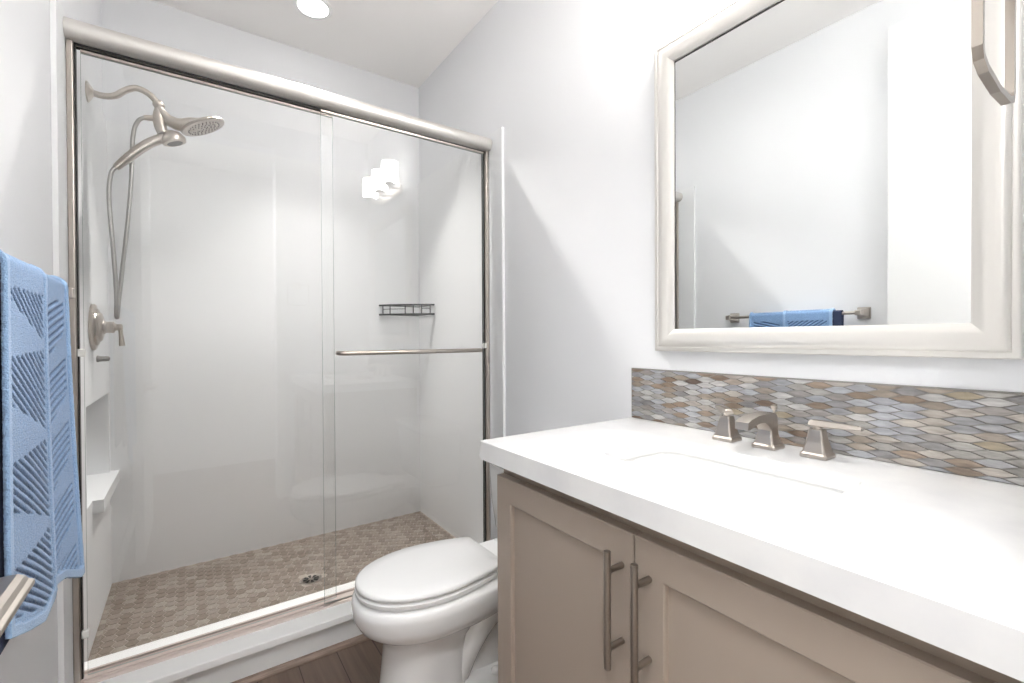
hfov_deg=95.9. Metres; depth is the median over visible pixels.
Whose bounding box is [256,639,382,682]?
floor
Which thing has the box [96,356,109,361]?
peg
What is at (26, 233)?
wall
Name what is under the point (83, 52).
door
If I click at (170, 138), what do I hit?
shower
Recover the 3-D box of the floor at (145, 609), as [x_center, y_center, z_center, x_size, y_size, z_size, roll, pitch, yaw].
[-0.923,1.064,2.076,1.400,0.088,0.694,-1,1,-35]
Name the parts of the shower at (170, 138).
handle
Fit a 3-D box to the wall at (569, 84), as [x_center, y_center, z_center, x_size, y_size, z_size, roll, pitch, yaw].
[0.226,-0.177,1.734,0.113,2.665,2.788,-1,1,-35]
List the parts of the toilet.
bowl, seat, lid, tank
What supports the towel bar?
attached to the wall at (26, 233)
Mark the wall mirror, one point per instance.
(833, 177)
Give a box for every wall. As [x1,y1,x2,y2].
[0,0,102,682]
[50,0,119,682]
[101,0,419,582]
[418,0,1023,542]
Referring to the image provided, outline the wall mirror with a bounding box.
[654,0,1023,359]
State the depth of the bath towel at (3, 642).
0.63 m
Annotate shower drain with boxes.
[299,573,322,584]
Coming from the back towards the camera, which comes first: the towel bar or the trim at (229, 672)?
the trim at (229, 672)
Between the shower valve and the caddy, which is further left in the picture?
the shower valve
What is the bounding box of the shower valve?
[88,304,124,349]
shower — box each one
[85,81,223,135]
[106,116,185,318]
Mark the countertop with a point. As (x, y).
(936, 558)
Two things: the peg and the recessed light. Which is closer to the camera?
the peg
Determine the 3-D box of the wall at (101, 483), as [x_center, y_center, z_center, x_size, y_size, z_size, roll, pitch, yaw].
[-1.467,0.095,1.571,0.111,2.040,0.895,-1,1,-35]
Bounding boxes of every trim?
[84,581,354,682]
[170,619,361,682]
[231,634,369,682]
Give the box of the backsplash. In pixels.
[631,368,1023,485]
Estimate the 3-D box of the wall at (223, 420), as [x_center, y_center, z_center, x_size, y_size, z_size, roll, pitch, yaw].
[-1.202,-0.176,2.369,1.528,2.665,0.113,-1,1,-35]
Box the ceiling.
[151,0,497,87]
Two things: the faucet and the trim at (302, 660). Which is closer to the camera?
the faucet
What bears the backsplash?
attached to the wall at (569, 84)
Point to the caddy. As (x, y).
(382, 305)
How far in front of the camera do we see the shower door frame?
1.47 m
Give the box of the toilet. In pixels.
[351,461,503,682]
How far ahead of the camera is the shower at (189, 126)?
1.68 m
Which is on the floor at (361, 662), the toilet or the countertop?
the toilet
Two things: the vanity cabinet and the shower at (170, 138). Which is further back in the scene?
the shower at (170, 138)
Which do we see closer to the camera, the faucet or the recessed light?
the faucet
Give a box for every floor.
[88,511,455,660]
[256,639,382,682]
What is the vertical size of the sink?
0.137 m
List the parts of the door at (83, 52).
rail, rail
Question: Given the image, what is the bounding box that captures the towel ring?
[971,0,1015,105]
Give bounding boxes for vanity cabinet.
[497,469,1023,682]
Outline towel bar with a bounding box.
[68,287,75,298]
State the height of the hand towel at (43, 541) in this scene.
0.620 m
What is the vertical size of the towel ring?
0.176 m
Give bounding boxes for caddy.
[379,304,434,315]
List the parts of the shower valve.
stem, lever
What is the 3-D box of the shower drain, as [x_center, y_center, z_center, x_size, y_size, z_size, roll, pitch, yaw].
[-0.862,1.021,1.983,0.092,0.007,0.092,-1,1,-35]
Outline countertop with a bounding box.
[480,417,1023,681]
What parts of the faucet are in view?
lever, handle, spout, spout, lift rod, handle, lever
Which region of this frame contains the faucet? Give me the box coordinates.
[712,405,863,460]
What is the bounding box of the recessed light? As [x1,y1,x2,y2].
[293,0,332,19]
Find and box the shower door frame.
[63,16,491,682]
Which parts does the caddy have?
rail, rail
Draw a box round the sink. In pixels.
[622,452,844,507]
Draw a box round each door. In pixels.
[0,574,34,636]
[80,49,484,674]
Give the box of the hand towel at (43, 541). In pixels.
[0,249,84,638]
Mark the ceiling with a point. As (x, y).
(404, 41)
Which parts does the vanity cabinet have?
door, handle, handle post, handle post, handle, handle post, handle post, door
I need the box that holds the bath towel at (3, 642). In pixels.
[0,263,9,654]

